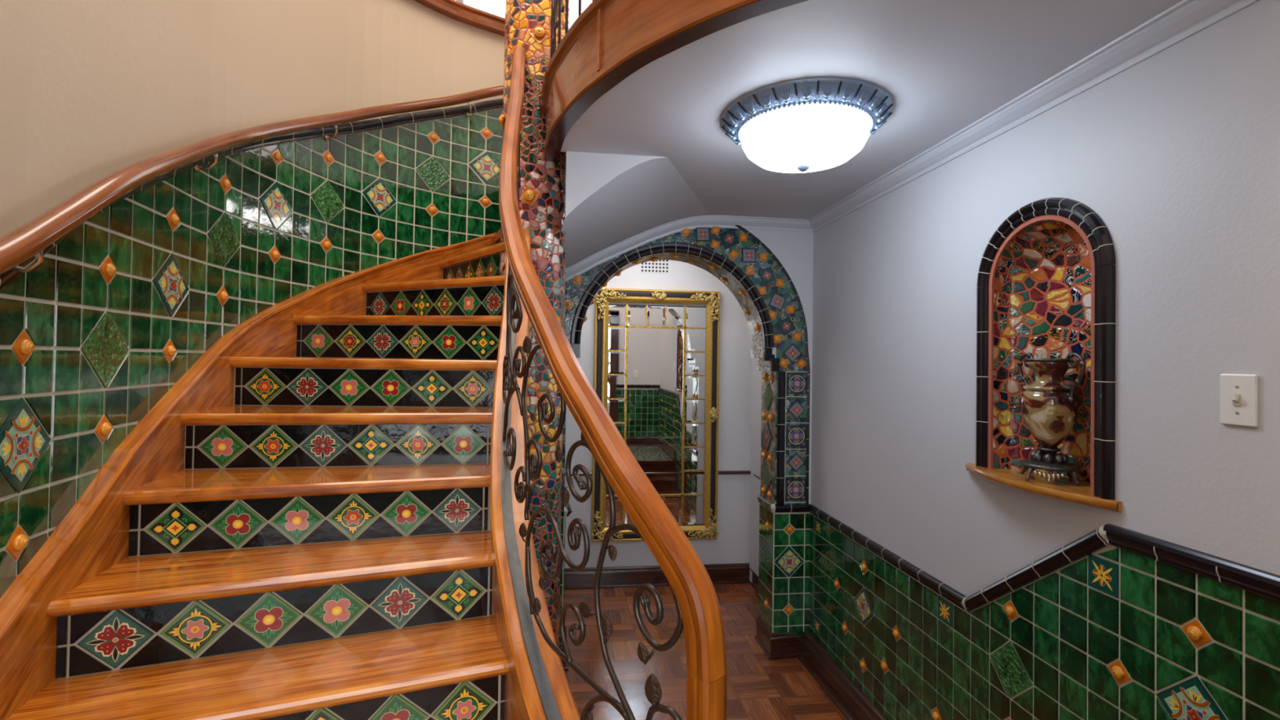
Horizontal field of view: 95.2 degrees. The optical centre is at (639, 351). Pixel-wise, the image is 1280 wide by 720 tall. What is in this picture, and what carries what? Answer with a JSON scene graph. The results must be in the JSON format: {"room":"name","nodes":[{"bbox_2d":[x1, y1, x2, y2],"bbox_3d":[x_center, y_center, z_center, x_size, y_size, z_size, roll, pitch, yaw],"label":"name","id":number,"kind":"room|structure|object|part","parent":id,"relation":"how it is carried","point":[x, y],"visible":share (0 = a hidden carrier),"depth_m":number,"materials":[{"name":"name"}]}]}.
{"room":"stairwell","nodes":[
{"label":"stairwell","id":0,"kind":"room"},
{"bbox_2d":[0,0,504,598],"bbox_3d":[-1.266,-0.034,1.644,0.771,3.760,3.842,1,-1,3],"label":"wall","id":1,"kind":"structure","parent":0,"point":[118,308],"depth_m":1.84,"materials":[{"name":"green tile"}]},
{"bbox_2d":[0,85,503,275],"bbox_3d":[-1.156,-0.544,1.611,0.659,2.087,3.632,1,-1,2],"label":"wall handrail","id":2,"kind":"object","parent":1,"relation":"attached to","point":[30,239],"visible":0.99,"depth_m":1.49,"materials":[{"name":"brown wood"}]},
{"bbox_2d":[413,0,504,35],"bbox_3d":[-1.238,-1.946,1.679,0.803,0.085,3.860,1,-1,3],"label":"trim","id":3,"kind":"structure","parent":1,"relation":"on","point":[453,9],"depth_m":3.31,"materials":[{"name":"brown wood"}]},
{"bbox_2d":[564,260,751,568],"bbox_3d":[-0.427,0.432,4.799,2.943,2.950,0.100,1,-1,-7],"label":"wall","id":4,"kind":"structure","parent":0,"point":[731,545],"depth_m":4.88,"materials":[{"name":"grey paint"}]},
{"bbox_2d":[639,259,669,273],"bbox_3d":[0.121,-0.710,4.828,0.250,0.120,0.005,1,-1,-7],"label":"air vent","id":5,"kind":"object","parent":4,"relation":"in","point":[662,266],"visible":0.77,"depth_m":4.83,"materials":[{"name":"white metal"}]},
{"bbox_2d":[591,287,720,542],"bbox_3d":[0.142,0.518,4.783,1.051,2.064,0.066,1,-1,-7],"label":"wall mirror","id":6,"kind":"object","parent":4,"relation":"attached to","point":[656,367],"visible":0.8,"depth_m":4.81,"materials":[{"name":"gold metal"}]},
{"bbox_3d":[-0.208,1.298,4.749,0.139,0.237,0.001,1,-1,-7],"label":"bevelled pane","id":7,"kind":"part","parent":6,"relation":"part of","materials":[{"name":"white mirror"}]},
{"bbox_3d":[-0.196,0.485,4.761,0.139,0.185,0.001,1,-1,-7],"label":"bevelled pane","id":8,"kind":"part","parent":6,"relation":"part of","materials":[{"name":"white mirror"}]},
{"bbox_3d":[-0.193,0.288,4.764,0.139,0.185,0.001,1,-1,-7],"label":"bevelled pane","id":9,"kind":"part","parent":6,"relation":"part of","materials":[{"name":"white mirror"}]},
{"bbox_3d":[-0.190,0.091,4.767,0.139,0.185,0.001,1,-1,-7],"label":"bevelled pane","id":10,"kind":"part","parent":6,"relation":"part of","materials":[{"name":"silver metal"}]},
{"bbox_3d":[-0.187,-0.106,4.770,0.139,0.185,0.001,1,-1,-7],"label":"bevelled pane","id":11,"kind":"part","parent":6,"relation":"part of","materials":[{"name":"silver metal"}]},
{"bbox_3d":[-0.185,-0.294,4.773,0.139,0.167,0.001,1,-1,-7],"label":"bevelled pane","id":12,"kind":"part","parent":6,"relation":"part of","materials":[{"name":"silver metal"}]},
{"bbox_3d":[-0.199,0.681,4.758,0.139,0.185,0.001,1,-1,-7],"label":"bevelled pane","id":13,"kind":"part","parent":6,"relation":"part of","materials":[{"name":"clear mirror"}]},
{"bbox_3d":[-0.048,1.301,4.769,0.148,0.237,0.001,1,-1,-7],"label":"bevelled pane","id":14,"kind":"part","parent":6,"relation":"part of","materials":[{"name":"silver metal"}]},
{"bbox_3d":[-0.024,-0.292,4.793,0.148,0.167,0.001,1,-1,-7],"label":"bevelled pane","id":15,"kind":"part","parent":6,"relation":"part of","materials":[{"name":"silver metal"}]},
{"bbox_3d":[0.122,0.490,4.800,0.466,1.363,0.001,1,-1,-7],"label":"glass","id":16,"kind":"part","parent":6,"relation":"part of","materials":[{"name":"white mirror"}]},
{"bbox_3d":[0.133,-0.289,4.812,0.146,0.167,0.001,1,-1,-7],"label":"bevelled pane","id":17,"kind":"part","parent":6,"relation":"part of","materials":[{"name":"silver metal"}]},
{"bbox_3d":[0.268,1.306,4.808,0.148,0.237,0.001,1,-1,-7],"label":"bevelled pane","id":18,"kind":"part","parent":6,"relation":"part of","materials":[{"name":"white mirror"}]},
{"bbox_3d":[0.291,-0.286,4.832,0.148,0.167,0.001,1,-1,-7],"label":"bevelled pane","id":19,"kind":"part","parent":6,"relation":"part of","materials":[{"name":"silver metal"}]},
{"bbox_3d":[0.441,1.309,4.829,0.170,0.237,0.001,1,-1,-7],"label":"bevelled pane","id":20,"kind":"part","parent":6,"relation":"part of","materials":[{"name":"white mirror"}]},
{"bbox_3d":[0.445,1.086,4.832,0.170,0.185,0.001,1,-1,-7],"label":"bevelled pane","id":21,"kind":"part","parent":6,"relation":"part of","materials":[{"name":"white mirror"}]},
{"bbox_3d":[0.448,0.889,4.835,0.170,0.185,0.001,1,-1,-7],"label":"bevelled pane","id":22,"kind":"part","parent":6,"relation":"part of","materials":[{"name":"white mirror"}]},
{"bbox_3d":[0.450,0.692,4.838,0.170,0.185,0.001,1,-1,-7],"label":"bevelled pane","id":23,"kind":"part","parent":6,"relation":"part of","materials":[{"name":"white mirror"}]},
{"bbox_3d":[0.453,0.495,4.841,0.170,0.185,0.001,1,-1,-7],"label":"bevelled pane","id":24,"kind":"part","parent":6,"relation":"part of","materials":[{"name":"white mirror"}]},
{"bbox_3d":[0.456,0.298,4.844,0.170,0.185,0.001,1,-1,-7],"label":"bevelled pane","id":25,"kind":"part","parent":6,"relation":"part of","materials":[{"name":"white mirror"}]},
{"bbox_3d":[0.459,0.102,4.847,0.170,0.185,0.001,1,-1,-7],"label":"bevelled pane","id":26,"kind":"part","parent":6,"relation":"part of","materials":[{"name":"silver metal"}]},
{"bbox_3d":[0.462,-0.096,4.851,0.170,0.185,0.001,1,-1,-7],"label":"bevelled pane","id":27,"kind":"part","parent":6,"relation":"part of","materials":[{"name":"silver metal"}]},
{"bbox_3d":[0.465,-0.283,4.853,0.170,0.167,0.001,1,-1,-7],"label":"bevelled pane","id":28,"kind":"part","parent":6,"relation":"part of","materials":[{"name":"silver metal"}]},
{"bbox_2d":[564,563,759,594],"bbox_3d":[-0.382,1.821,4.246,2.743,0.157,0.970,1,-1,-7],"label":"baseboard","id":29,"kind":"structure","parent":4,"relation":"attached to","point":[728,573],"depth_m":4.76,"materials":[{"name":"brown wood"}]},
{"bbox_2d":[564,470,760,479],"bbox_3d":[-0.369,0.985,4.259,2.743,0.030,0.970,1,-1,-7],"label":"chair rail","id":30,"kind":"object","parent":4,"relation":"attached to","point":[741,472],"visible":0.19,"depth_m":4.82,"materials":[{"name":"brown wood"}]},
{"bbox_2d":[569,229,813,503],"bbox_3d":[0.076,0.520,3.699,1.995,2.755,0.263,1,-1,-7],"label":"wall","id":31,"kind":"structure","parent":0,"point":[793,250],"depth_m":3.69,"materials":[{"name":"grey paint"}]},
{"bbox_2d":[559,626,568,671],"bbox_3d":[-0.555,1.809,3.588,0.237,0.157,0.295,1,-1,-7],"label":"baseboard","id":32,"kind":"structure","parent":31,"relation":"attached to","point":[566,666],"depth_m":3.46,"materials":[{"name":"brown wood"}]},
{"bbox_2d":[559,225,810,642],"bbox_3d":[0.207,0.498,3.696,1.738,2.607,0.303,1,-1,-7],"label":"archway","id":33,"kind":"object","parent":31,"relation":"attached to","point":[770,302],"visible":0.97,"depth_m":3.66,"materials":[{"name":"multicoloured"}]},
{"bbox_2d":[564,214,813,281],"bbox_3d":[0.112,-0.525,3.552,1.995,0.629,0.066,1,-1,-7],"label":"crown molding","id":34,"kind":"structure","parent":31,"relation":"attached to","point":[605,255],"depth_m":3.57,"materials":[{"name":"grey paint"}]},
{"bbox_2d":[564,583,848,719],"bbox_3d":[-0.169,1.926,2.508,2.943,0.100,4.670,1,-1,-7],"label":"floor","id":35,"kind":"structure","parent":0,"point":[758,687],"depth_m":3.53,"materials":[{"name":"brown wood"}]},
{"bbox_2d":[0,227,580,719],"bbox_3d":[-0.717,0.559,1.657,1.375,2.592,3.577,1,-1,-12],"label":"staircase","id":36,"kind":"structure","parent":35,"relation":"on","point":[307,523],"depth_m":1.56,"materials":[{"name":"brown wood"}]},
{"bbox_3d":[-0.278,0.668,1.712,0.193,2.389,1.779,1,-1,-21],"label":"spandrel panel","id":37,"kind":"part","parent":36,"relation":"part of","materials":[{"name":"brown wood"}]},
{"bbox_2d":[498,45,726,719],"bbox_3d":[-0.298,0.039,1.706,0.225,2.786,1.842,1,-1,-22],"label":"balustrade","id":38,"kind":"object","parent":36,"relation":"on","point":[693,591],"visible":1,"depth_m":1.15,"materials":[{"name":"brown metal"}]},
{"bbox_3d":[-0.458,-0.306,2.054,0.013,0.731,0.091,1,-1,-7],"label":"stem","id":39,"kind":"part","parent":38,"relation":"part of","materials":[{"name":"grey metal"}]},
{"bbox_3d":[-0.384,-0.141,1.712,0.011,0.181,0.045,1,-1,-18],"label":"stem","id":40,"kind":"part","parent":38,"relation":"part of","materials":[{"name":"grey metal"}]},
{"bbox_3d":[-0.371,0.159,1.660,0.013,0.130,0.177,1,-1,-20],"label":"stem","id":41,"kind":"part","parent":38,"relation":"part of","materials":[{"name":"grey metal"}]},
{"bbox_3d":[-0.480,-0.478,2.225,0.011,0.736,0.091,1,-1,-8],"label":"stem","id":42,"kind":"part","parent":38,"relation":"part of","materials":[{"name":"grey metal"}]},
{"bbox_3d":[-0.338,0.034,1.579,0.013,0.257,0.253,1,-1,-22],"label":"stem","id":43,"kind":"part","parent":38,"relation":"part of","materials":[{"name":"grey metal"}]},
{"bbox_3d":[-0.502,-0.666,2.396,0.011,0.736,0.091,1,-1,-8],"label":"stem","id":44,"kind":"part","parent":38,"relation":"part of","materials":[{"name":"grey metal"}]},
{"bbox_3d":[-0.263,0.196,1.405,0.012,0.428,0.143,1,-1,-28],"label":"stem","id":45,"kind":"part","parent":38,"relation":"part of","materials":[{"name":"grey metal"}]},
{"bbox_3d":[-0.139,0.557,1.200,0.223,0.181,0.447,1,-1,-7],"label":"stem","id":46,"kind":"part","parent":38,"relation":"part of","materials":[{"name":"grey metal"}]},
{"bbox_3d":[-0.069,0.671,1.069,0.012,0.106,0.150,2,-1,-37],"label":"stem","id":47,"kind":"part","parent":38,"relation":"part of","materials":[{"name":"grey metal"}]},
{"bbox_3d":[-0.042,0.489,1.042,0.013,0.330,0.140,2,-1,-39],"label":"stem","id":48,"kind":"part","parent":38,"relation":"part of","materials":[{"name":"grey metal"}]},
{"bbox_3d":[-0.021,0.320,1.022,0.014,0.042,0.124,2,-1,-41],"label":"stem","id":49,"kind":"part","parent":38,"relation":"part of","materials":[{"name":"grey metal"}]},
{"bbox_3d":[0.040,0.602,0.952,0.085,0.055,0.012,0,-1,40],"label":"stem","id":50,"kind":"part","parent":38,"relation":"part of","materials":[{"name":"grey metal"}]},
{"bbox_3d":[0.098,0.960,0.893,0.050,0.931,0.056,0,-1,45],"label":"newel post","id":51,"kind":"part","parent":38,"relation":"part of","materials":[{"name":"brown wood"}]},
{"bbox_2d":[497,0,569,648],"bbox_3d":[-0.486,-0.726,2.730,0.326,5.200,0.306,0,-1,34],"label":"column","id":52,"kind":"structure","parent":35,"relation":"on","point":[527,23],"depth_m":2.61,"materials":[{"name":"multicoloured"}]},
{"bbox_2d":[538,0,1182,268],"bbox_3d":[0.422,-0.745,2.373,1.675,0.616,2.487,1,-1,-7],"label":"ceiling","id":53,"kind":"structure","parent":0,"point":[654,150],"depth_m":1.91,"materials":[{"name":"grey paint"}]},
{"bbox_2d":[540,0,808,163],"bbox_3d":[0.337,-0.985,1.735,2.383,0.258,0.583,0,-1,38],"label":"trim","id":54,"kind":"structure","parent":53,"relation":"attached to","point":[610,41],"depth_m":1.79,"materials":[{"name":"brown wood"}]},
{"bbox_2d":[550,0,593,59],"bbox_3d":[0.250,-1.557,1.762,2.119,0.885,0.449,0,-1,42],"label":"landing railing","id":55,"kind":"object","parent":54,"relation":"on","point":[555,24],"visible":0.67,"depth_m":2.35,"materials":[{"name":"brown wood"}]},
{"bbox_2d":[721,77,893,173],"bbox_3d":[0.595,-0.753,2.124,0.596,0.202,0.598,1,-1,-7],"label":"ceiling light","id":56,"kind":"object","parent":53,"relation":"attached to","point":[812,124],"visible":1,"depth_m":1.96,"materials":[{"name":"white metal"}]},
{"bbox_3d":[0.595,-0.746,2.124,0.453,0.136,0.453,1,-1,-7],"label":"lamp shade","id":57,"kind":"part","parent":56,"relation":"part of","materials":[{"name":"white glass"}]},
{"bbox_2d":[748,0,1279,719],"bbox_3d":[1.385,-0.601,2.512,0.325,5.000,4.910,1,-1,-7],"label":"wall","id":58,"kind":"structure","parent":0,"point":[943,590],"depth_m":1.72,"materials":[{"name":"grey paint"}]},
{"bbox_2d":[754,615,886,719],"bbox_3d":[1.030,1.821,2.839,0.271,0.157,2.150,1,-1,-7],"label":"baseboard","id":59,"kind":"structure","parent":58,"relation":"attached to","point":[840,688],"depth_m":3.38,"materials":[{"name":"brown wood"}]},
{"bbox_2d":[808,0,1260,231],"bbox_3d":[1.225,-0.808,2.448,0.066,0.063,2.537,1,-1,-7],"label":"crown molding","id":60,"kind":"structure","parent":58,"relation":"attached to","point":[1185,19],"depth_m":1.81,"materials":[{"name":"grey paint"}]},
{"bbox_2d":[965,197,1122,512],"bbox_3d":[1.337,-0.023,1.942,0.241,0.950,0.621,1,-1,-7],"label":"mosaic niche","id":61,"kind":"object","parent":58,"relation":"attached to","point":[1046,277],"visible":0.98,"depth_m":2.00,"materials":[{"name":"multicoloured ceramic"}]},
{"bbox_2d":[965,462,1122,512],"bbox_3d":[1.329,0.436,1.935,0.239,0.030,0.621,1,-1,-7],"label":"shelf","id":62,"kind":"object","parent":61,"relation":"attached to","point":[1065,489],"depth_m":1.86,"materials":[{"name":"brown wood"}]},
{"bbox_2d":[1017,351,1086,485],"bbox_3d":[1.344,0.211,1.919,0.170,0.418,0.216,0,-1,30],"label":"stone urn","id":63,"kind":"object","parent":61,"relation":"on","point":[1050,408],"visible":1,"depth_m":1.87,"materials":[{"name":"stone"}]},
{"bbox_3d":[1.334,0.084,2.018,0.016,0.162,0.074,1,-1,-7],"label":"handle","id":64,"kind":"part","parent":63,"relation":"part of","materials":[{"name":"grey metal"}]},
{"bbox_3d":[1.358,0.081,1.823,0.016,0.162,0.074,1,-1,-7],"label":"handle","id":65,"kind":"part","parent":63,"relation":"part of","materials":[{"name":"grey metal"}]},
{"bbox_2d":[1220,373,1258,426],"bbox_3d":[1.369,0.111,1.341,0.020,0.118,0.074,1,-1,-7],"label":"light switch","id":66,"kind":"object","parent":58,"relation":"attached to","point":[1238,392],"visible":1,"depth_m":1.34,"materials":[{"name":"white plastic"}]},
{"bbox_3d":[-0.090,-2.196,1.026,7.400,2.300,8.000,1,-1,-7],"label":"wall","id":67,"kind":"structure","parent":0,"visible":0},
{"bbox_2d":[455,0,591,27],"bbox_3d":[-1.059,-2.303,4.808,4.260,1.860,0.040,1,-1,-7],"label":"window","id":68,"kind":"structure","parent":67,"relation":"in","point":[497,7],"depth_m":4.81,"materials":[{"name":"white glass"}]}
]}

